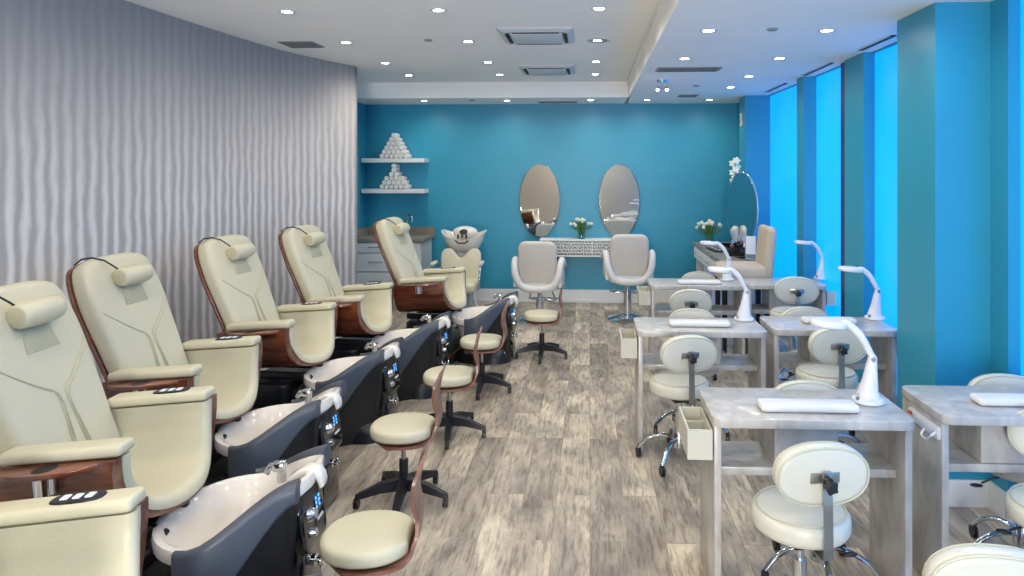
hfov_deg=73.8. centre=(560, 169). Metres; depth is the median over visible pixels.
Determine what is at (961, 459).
shelf
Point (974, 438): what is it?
table
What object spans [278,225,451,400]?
chair
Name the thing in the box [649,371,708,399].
seat cushion
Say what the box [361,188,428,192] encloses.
floating shelf
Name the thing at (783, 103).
window
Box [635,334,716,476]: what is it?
stool
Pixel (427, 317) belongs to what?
faucet
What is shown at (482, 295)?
baseboard
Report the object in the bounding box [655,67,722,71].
ceiling vent
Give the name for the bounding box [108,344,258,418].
seat cushion
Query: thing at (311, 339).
seat cushion
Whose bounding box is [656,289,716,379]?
stool
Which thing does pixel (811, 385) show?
stool
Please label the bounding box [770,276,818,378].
stool
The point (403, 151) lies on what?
rolled towel
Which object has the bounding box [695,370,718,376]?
seat cushion
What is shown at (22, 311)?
headrest pillow
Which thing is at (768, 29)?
cap
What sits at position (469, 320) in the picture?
basin
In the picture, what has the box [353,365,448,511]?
stool
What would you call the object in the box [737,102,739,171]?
wall
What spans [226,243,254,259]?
headrest pillow
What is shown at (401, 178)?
rolled towel
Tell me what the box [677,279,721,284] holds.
manicure hand rest
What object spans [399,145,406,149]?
rolled towel
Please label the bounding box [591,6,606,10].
recessed light
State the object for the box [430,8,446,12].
recessed light
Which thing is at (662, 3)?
ceiling trim
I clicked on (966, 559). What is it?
stool
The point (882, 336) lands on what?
table
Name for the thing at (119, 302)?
chair
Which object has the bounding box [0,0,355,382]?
wall
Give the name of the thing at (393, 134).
rolled towel
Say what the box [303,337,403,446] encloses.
basin
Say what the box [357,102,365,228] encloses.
wall
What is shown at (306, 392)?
faucet
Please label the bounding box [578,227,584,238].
glass vase
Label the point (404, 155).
rolled towel
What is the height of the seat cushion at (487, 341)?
0.068 m
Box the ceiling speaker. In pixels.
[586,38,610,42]
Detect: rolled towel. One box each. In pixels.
[391,133,399,137]
[391,163,399,167]
[391,168,399,171]
[394,137,401,141]
[394,172,402,175]
[396,141,404,145]
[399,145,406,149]
[399,176,406,180]
[401,149,408,153]
[401,180,409,184]
[403,154,411,157]
[403,184,411,188]
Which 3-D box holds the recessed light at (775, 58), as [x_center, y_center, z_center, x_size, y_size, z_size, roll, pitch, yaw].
[1.713,-0.872,5.310,0.112,0.007,0.112,0,0,3]
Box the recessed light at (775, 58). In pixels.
[772,57,786,59]
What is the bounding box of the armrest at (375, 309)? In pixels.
[344,288,391,331]
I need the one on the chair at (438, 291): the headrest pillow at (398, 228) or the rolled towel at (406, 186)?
the headrest pillow at (398, 228)
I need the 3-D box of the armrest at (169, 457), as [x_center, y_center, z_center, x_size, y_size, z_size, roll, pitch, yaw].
[-1.700,1.155,2.667,0.529,0.320,0.613,0,0,0]
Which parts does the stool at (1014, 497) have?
height lever, backrest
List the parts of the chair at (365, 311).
backrest, armrest, armrest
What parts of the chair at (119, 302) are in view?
backrest, armrest, armrest, drain lever, knob, knob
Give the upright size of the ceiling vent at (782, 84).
0.008 m
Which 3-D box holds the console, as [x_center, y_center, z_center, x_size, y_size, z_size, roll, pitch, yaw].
[0.416,1.005,8.853,1.360,0.220,0.275,0,0,3]
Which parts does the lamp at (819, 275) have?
arm, stem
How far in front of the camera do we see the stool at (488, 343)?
5.33 m
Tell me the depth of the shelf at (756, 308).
6.00 m
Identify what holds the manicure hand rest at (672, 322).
on the table at (630, 340)
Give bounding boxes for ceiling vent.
[277,41,324,47]
[538,101,577,102]
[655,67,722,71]
[678,95,697,96]
[764,83,787,91]
[801,63,834,75]
[856,35,896,50]
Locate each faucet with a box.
[264,460,286,482]
[295,388,312,403]
[364,342,377,352]
[406,214,412,233]
[420,314,430,322]
[493,293,501,300]
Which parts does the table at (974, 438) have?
power strip, panel, cord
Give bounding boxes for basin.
[151,444,330,575]
[214,380,346,478]
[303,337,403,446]
[371,311,451,400]
[452,291,518,365]
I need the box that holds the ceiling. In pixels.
[125,0,992,104]
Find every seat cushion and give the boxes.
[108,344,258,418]
[225,309,334,362]
[319,510,413,568]
[370,412,434,444]
[408,272,466,307]
[423,365,473,387]
[460,333,502,349]
[523,309,558,321]
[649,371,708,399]
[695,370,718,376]
[751,487,851,549]
[770,307,791,315]
[795,363,857,388]
[990,472,1023,484]
[1004,485,1023,527]
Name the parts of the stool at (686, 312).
leg, backrest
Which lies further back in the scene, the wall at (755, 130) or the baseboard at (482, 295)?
the baseboard at (482, 295)
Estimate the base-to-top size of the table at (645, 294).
0.760 m
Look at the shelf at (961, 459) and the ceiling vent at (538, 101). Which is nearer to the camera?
the shelf at (961, 459)
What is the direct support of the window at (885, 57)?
in the wall at (860, 68)
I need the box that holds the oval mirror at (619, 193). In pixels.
[598,164,639,235]
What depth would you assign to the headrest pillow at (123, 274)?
3.56 m
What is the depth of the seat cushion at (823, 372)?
4.02 m
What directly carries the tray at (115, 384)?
on the chair at (119, 302)
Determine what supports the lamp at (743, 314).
on the table at (630, 340)
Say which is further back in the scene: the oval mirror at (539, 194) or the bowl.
the oval mirror at (539, 194)
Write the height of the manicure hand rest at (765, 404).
0.038 m
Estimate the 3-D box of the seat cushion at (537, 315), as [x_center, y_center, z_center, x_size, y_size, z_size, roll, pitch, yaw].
[-0.181,1.361,6.374,0.327,0.068,0.330,0,0,4]
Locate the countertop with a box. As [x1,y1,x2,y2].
[357,227,434,241]
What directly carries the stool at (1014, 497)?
on the floor
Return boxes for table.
[619,317,766,451]
[637,278,744,373]
[679,387,913,575]
[743,278,835,353]
[760,316,896,404]
[902,385,1023,574]
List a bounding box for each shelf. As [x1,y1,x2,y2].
[361,158,428,162]
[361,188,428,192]
[643,353,757,370]
[655,304,737,314]
[721,441,895,477]
[752,304,812,313]
[779,352,886,368]
[949,439,1023,472]
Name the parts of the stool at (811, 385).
leg, backrest, leg, leg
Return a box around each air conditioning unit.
[496,27,574,44]
[517,64,574,74]
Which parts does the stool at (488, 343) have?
leg, leg, leg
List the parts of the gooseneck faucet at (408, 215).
spout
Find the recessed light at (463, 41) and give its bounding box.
[462,40,474,42]
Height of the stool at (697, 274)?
0.792 m
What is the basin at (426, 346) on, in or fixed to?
in the chair at (365, 311)
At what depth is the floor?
3.81 m
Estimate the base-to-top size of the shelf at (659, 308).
0.034 m
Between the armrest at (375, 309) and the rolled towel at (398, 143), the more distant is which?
the rolled towel at (398, 143)
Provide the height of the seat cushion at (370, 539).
0.068 m
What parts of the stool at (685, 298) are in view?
backrest, bracket plate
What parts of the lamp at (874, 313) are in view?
arm, stem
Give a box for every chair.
[0,281,330,575]
[0,487,321,575]
[66,252,346,509]
[194,234,403,446]
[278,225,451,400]
[373,217,518,365]
[430,226,486,323]
[511,241,566,323]
[601,234,655,322]
[714,224,776,353]
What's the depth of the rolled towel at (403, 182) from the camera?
8.85 m
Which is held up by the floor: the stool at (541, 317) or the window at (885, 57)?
the stool at (541, 317)
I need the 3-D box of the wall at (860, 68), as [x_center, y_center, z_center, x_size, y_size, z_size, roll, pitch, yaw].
[2.395,0.432,5.231,0.270,2.635,0.380,0,0,3]
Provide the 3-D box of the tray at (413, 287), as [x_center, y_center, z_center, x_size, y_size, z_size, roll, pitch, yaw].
[-1.250,1.045,6.032,0.378,0.099,0.126,0,0,2]
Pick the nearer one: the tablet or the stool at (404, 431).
the stool at (404, 431)
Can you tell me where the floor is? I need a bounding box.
[322,302,1015,575]
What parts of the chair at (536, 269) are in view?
backrest, seat, panel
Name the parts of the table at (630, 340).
drawer, panel, panel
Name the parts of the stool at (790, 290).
leg, backrest, bracket plate, post, knob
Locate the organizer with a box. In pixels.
[722,243,744,255]
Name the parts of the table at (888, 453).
drawer, panel, panel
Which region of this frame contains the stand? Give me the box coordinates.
[745,236,756,256]
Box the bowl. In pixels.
[441,226,486,251]
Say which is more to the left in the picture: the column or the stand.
the stand
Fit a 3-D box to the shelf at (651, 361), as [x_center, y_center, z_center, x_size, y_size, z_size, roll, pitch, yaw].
[0.883,1.242,4.406,0.722,0.034,0.270,0,0,2]
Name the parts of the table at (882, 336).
panel, panel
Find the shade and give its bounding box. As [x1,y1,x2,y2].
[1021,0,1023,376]
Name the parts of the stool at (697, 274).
backrest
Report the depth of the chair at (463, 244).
8.17 m
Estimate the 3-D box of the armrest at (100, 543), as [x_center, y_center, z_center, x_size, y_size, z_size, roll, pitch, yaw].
[-1.401,1.155,1.701,0.529,0.320,0.613,0,0,-4]
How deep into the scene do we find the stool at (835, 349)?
3.91 m
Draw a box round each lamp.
[700,241,734,280]
[707,266,753,321]
[794,240,824,279]
[809,317,884,406]
[838,266,885,320]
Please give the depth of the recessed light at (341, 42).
5.69 m
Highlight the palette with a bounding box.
[706,247,722,251]
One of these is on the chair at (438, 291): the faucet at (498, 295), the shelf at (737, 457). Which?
the faucet at (498, 295)
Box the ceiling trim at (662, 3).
[357,0,666,86]
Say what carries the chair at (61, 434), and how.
on the floor
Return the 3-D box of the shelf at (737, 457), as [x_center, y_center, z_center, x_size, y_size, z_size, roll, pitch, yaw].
[1.019,1.242,2.928,0.722,0.034,0.270,0,0,2]
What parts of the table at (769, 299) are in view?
panel, panel, drawer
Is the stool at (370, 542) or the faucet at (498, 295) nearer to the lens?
the stool at (370, 542)
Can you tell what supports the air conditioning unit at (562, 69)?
attached to the ceiling
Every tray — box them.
[0,459,108,497]
[107,378,183,391]
[226,329,281,336]
[336,302,355,307]
[400,282,438,293]
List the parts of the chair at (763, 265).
leg, leg, seat, leg, backrest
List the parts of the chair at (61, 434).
backrest, armrest, armrest, drain lever, knob, knob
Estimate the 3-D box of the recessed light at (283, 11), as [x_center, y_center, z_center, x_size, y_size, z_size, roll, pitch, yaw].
[-1.842,-1.067,4.585,0.112,0.007,0.112,0,0,3]
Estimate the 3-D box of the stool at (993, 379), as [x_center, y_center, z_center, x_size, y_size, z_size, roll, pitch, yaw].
[2.043,1.351,3.003,0.488,0.792,0.519,0,0,10]
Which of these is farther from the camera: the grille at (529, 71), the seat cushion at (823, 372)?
the grille at (529, 71)
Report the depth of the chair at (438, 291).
6.18 m
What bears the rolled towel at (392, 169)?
on the rolled towel
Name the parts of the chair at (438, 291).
backrest, armrest, armrest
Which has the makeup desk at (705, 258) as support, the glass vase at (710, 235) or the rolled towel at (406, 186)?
the glass vase at (710, 235)
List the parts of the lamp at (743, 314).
arm, stem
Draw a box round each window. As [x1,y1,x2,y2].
[768,84,796,277]
[814,62,844,316]
[872,42,896,328]
[990,0,1023,491]
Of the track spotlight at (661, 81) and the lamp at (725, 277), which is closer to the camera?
the lamp at (725, 277)
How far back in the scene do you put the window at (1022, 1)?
3.40 m
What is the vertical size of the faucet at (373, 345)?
0.079 m
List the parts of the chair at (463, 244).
backrest, seat, arm frame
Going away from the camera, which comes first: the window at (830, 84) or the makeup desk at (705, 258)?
the window at (830, 84)
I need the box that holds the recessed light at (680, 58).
[677,57,691,59]
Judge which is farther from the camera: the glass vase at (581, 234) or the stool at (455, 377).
the glass vase at (581, 234)
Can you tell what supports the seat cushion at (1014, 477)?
on the stool at (993, 379)
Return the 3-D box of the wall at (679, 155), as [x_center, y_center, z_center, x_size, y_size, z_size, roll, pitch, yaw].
[0.096,0.400,9.065,7.400,2.700,0.120,0,0,3]
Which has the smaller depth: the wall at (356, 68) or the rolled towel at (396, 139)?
the wall at (356, 68)
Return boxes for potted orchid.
[729,157,740,242]
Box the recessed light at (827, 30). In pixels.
[818,28,836,32]
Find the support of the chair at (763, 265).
on the floor
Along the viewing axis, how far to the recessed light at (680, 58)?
5.31 m
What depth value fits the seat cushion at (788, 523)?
2.44 m
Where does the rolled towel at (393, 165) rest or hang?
on the rolled towel at (392, 169)
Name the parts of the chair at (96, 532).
armrest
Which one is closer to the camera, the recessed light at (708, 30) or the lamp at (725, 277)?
the recessed light at (708, 30)
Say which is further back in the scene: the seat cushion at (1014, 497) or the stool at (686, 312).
the stool at (686, 312)
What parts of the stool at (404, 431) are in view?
leg, leg, leg, gas rod, leg, leg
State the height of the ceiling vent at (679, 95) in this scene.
0.012 m
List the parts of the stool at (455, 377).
leg, leg, leg, leg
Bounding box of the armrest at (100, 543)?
[0,505,140,575]
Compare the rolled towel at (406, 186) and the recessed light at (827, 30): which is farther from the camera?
the rolled towel at (406, 186)
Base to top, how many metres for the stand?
0.215 m
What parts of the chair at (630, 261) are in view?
panel, seat, backrest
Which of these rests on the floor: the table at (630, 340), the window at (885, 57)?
the table at (630, 340)
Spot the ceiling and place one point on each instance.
(394, 32)
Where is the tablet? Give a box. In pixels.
[733,256,754,260]
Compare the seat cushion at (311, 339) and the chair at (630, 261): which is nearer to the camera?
the seat cushion at (311, 339)
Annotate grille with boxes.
[509,33,563,43]
[527,68,566,74]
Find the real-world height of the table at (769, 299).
0.760 m
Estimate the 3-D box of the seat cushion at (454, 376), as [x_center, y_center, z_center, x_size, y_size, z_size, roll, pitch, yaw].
[-0.743,1.361,4.506,0.327,0.068,0.330,0,0,-4]
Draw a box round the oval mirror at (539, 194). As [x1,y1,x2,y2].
[519,164,559,236]
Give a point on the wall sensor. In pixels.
(741, 114)
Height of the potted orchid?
1.063 m
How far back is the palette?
7.64 m
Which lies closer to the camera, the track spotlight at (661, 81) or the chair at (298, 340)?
the chair at (298, 340)
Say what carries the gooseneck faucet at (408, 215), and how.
on the countertop
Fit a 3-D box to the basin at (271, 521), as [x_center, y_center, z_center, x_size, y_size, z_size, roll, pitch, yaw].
[-1.234,1.448,2.671,0.625,0.604,0.712,0,0,2]
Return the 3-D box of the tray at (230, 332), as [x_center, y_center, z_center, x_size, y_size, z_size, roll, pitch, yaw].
[-1.924,1.045,4.244,0.379,0.099,0.122,0,0,2]
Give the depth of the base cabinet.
8.52 m
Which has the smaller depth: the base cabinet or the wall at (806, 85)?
the wall at (806, 85)
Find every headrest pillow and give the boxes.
[6,295,66,328]
[112,263,153,285]
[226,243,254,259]
[304,232,325,245]
[393,223,409,234]
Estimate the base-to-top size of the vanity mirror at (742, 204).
0.890 m
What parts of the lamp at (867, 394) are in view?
arm, stem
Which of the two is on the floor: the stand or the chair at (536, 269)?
the chair at (536, 269)
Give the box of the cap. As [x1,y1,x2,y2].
[767,28,777,30]
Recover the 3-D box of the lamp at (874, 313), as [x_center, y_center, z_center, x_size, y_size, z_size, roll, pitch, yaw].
[2.004,0.815,4.522,0.305,0.349,0.136,0,0,3]
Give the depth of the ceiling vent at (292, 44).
5.75 m
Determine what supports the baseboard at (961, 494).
attached to the wall at (860, 68)
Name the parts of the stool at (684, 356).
leg, leg, leg, backrest, post, bracket plate, knob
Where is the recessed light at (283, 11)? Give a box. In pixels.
[278,9,295,13]
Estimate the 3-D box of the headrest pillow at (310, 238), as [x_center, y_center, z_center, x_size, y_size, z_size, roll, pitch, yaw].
[-1.984,0.555,5.497,0.108,0.108,0.210,0,0,7]
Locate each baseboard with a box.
[475,289,677,302]
[788,336,1015,522]
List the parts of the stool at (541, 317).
leg, leg, leg, leg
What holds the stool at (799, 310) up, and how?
on the floor
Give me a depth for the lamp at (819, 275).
6.15 m
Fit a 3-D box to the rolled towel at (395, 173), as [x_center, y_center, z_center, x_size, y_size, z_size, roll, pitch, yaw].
[-2.131,0.055,8.940,0.060,0.061,0.203,0,0,3]
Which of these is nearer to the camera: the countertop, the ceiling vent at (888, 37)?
the ceiling vent at (888, 37)
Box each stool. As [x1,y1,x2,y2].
[319,445,428,575]
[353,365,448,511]
[423,326,485,448]
[452,301,511,399]
[515,282,566,363]
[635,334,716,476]
[654,308,729,440]
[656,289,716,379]
[682,271,725,353]
[751,441,869,575]
[761,380,881,575]
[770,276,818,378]
[780,306,854,435]
[795,328,866,442]
[922,543,1023,575]
[967,373,1023,548]
[996,409,1023,534]
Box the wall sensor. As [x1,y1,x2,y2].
[740,113,742,126]
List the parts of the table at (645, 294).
drawer, panel, panel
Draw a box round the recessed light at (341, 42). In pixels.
[339,41,352,43]
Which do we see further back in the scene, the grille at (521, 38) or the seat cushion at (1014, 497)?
the grille at (521, 38)
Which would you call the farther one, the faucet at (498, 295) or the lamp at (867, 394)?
the faucet at (498, 295)
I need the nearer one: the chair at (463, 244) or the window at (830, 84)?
the window at (830, 84)
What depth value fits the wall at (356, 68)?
7.11 m
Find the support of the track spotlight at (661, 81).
attached to the ceiling
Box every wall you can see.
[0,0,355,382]
[356,68,356,283]
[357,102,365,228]
[366,103,736,289]
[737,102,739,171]
[740,95,769,235]
[797,76,815,337]
[845,52,874,383]
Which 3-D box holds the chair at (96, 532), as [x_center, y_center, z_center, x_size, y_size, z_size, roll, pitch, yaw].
[-1.291,1.097,1.710,1.336,1.306,0.860,0,0,-4]
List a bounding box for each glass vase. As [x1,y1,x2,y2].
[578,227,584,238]
[705,232,712,240]
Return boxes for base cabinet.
[357,239,431,308]
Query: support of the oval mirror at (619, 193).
attached to the wall at (679, 155)
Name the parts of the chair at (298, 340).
backrest, armrest, armrest, knob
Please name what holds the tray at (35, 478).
on the chair at (61, 434)
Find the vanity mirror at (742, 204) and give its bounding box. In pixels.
[726,172,758,242]
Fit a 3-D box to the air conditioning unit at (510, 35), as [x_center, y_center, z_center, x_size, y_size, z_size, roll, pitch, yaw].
[-0.180,-1.052,5.383,0.580,0.036,0.580,0,0,3]
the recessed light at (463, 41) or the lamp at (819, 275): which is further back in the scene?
the lamp at (819, 275)
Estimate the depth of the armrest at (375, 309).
5.63 m
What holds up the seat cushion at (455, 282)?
on the chair at (438, 291)
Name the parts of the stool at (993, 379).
height lever, leg, leg, backrest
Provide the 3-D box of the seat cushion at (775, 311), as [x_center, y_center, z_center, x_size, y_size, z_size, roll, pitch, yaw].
[1.894,1.180,5.543,0.356,0.090,0.356,0,0,8]
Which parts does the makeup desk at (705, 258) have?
drawer, leg panel, drawer, drawer, leg panel, leg panel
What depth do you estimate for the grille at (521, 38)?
5.35 m
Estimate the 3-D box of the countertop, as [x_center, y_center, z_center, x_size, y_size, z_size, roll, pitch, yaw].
[-2.148,0.830,8.795,0.920,0.140,0.615,0,0,3]
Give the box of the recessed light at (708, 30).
[699,28,716,32]
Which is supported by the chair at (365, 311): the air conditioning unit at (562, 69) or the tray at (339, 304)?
the tray at (339, 304)
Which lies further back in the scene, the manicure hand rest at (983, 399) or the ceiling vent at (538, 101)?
the ceiling vent at (538, 101)
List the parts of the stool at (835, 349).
backrest, bracket plate, post, knob, leg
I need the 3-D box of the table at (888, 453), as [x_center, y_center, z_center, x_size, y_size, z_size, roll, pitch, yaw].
[0.968,1.370,2.890,0.898,0.760,0.400,0,0,3]
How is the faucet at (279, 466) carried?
on the chair at (61, 434)
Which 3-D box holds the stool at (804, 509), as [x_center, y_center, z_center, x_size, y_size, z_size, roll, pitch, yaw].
[0.904,1.351,2.555,0.488,0.792,0.519,0,0,-5]
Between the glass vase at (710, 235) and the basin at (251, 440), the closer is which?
the basin at (251, 440)
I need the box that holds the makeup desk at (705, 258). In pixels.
[693,242,763,344]
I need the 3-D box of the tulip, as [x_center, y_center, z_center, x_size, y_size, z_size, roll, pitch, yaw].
[1.847,0.746,8.312,0.045,0.228,0.125,0,0,-11]
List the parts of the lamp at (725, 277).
arm, stem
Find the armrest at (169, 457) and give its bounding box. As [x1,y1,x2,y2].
[110,397,211,509]
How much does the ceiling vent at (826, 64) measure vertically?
0.008 m
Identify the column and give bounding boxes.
[897,2,989,479]
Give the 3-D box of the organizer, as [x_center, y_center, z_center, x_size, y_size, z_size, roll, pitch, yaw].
[1.923,0.862,7.373,0.268,0.095,0.408,0,0,3]
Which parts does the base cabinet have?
drawer, drawer, drawer, door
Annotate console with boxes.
[539,237,610,256]
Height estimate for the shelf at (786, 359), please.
0.034 m
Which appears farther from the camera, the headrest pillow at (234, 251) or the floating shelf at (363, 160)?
the floating shelf at (363, 160)
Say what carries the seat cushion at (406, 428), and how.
on the stool at (404, 431)
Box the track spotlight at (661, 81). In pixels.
[655,79,668,91]
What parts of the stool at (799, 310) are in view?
height lever, backrest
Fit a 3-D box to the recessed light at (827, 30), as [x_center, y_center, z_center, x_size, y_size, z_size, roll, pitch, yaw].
[1.667,-0.872,4.251,0.112,0.007,0.112,0,0,3]

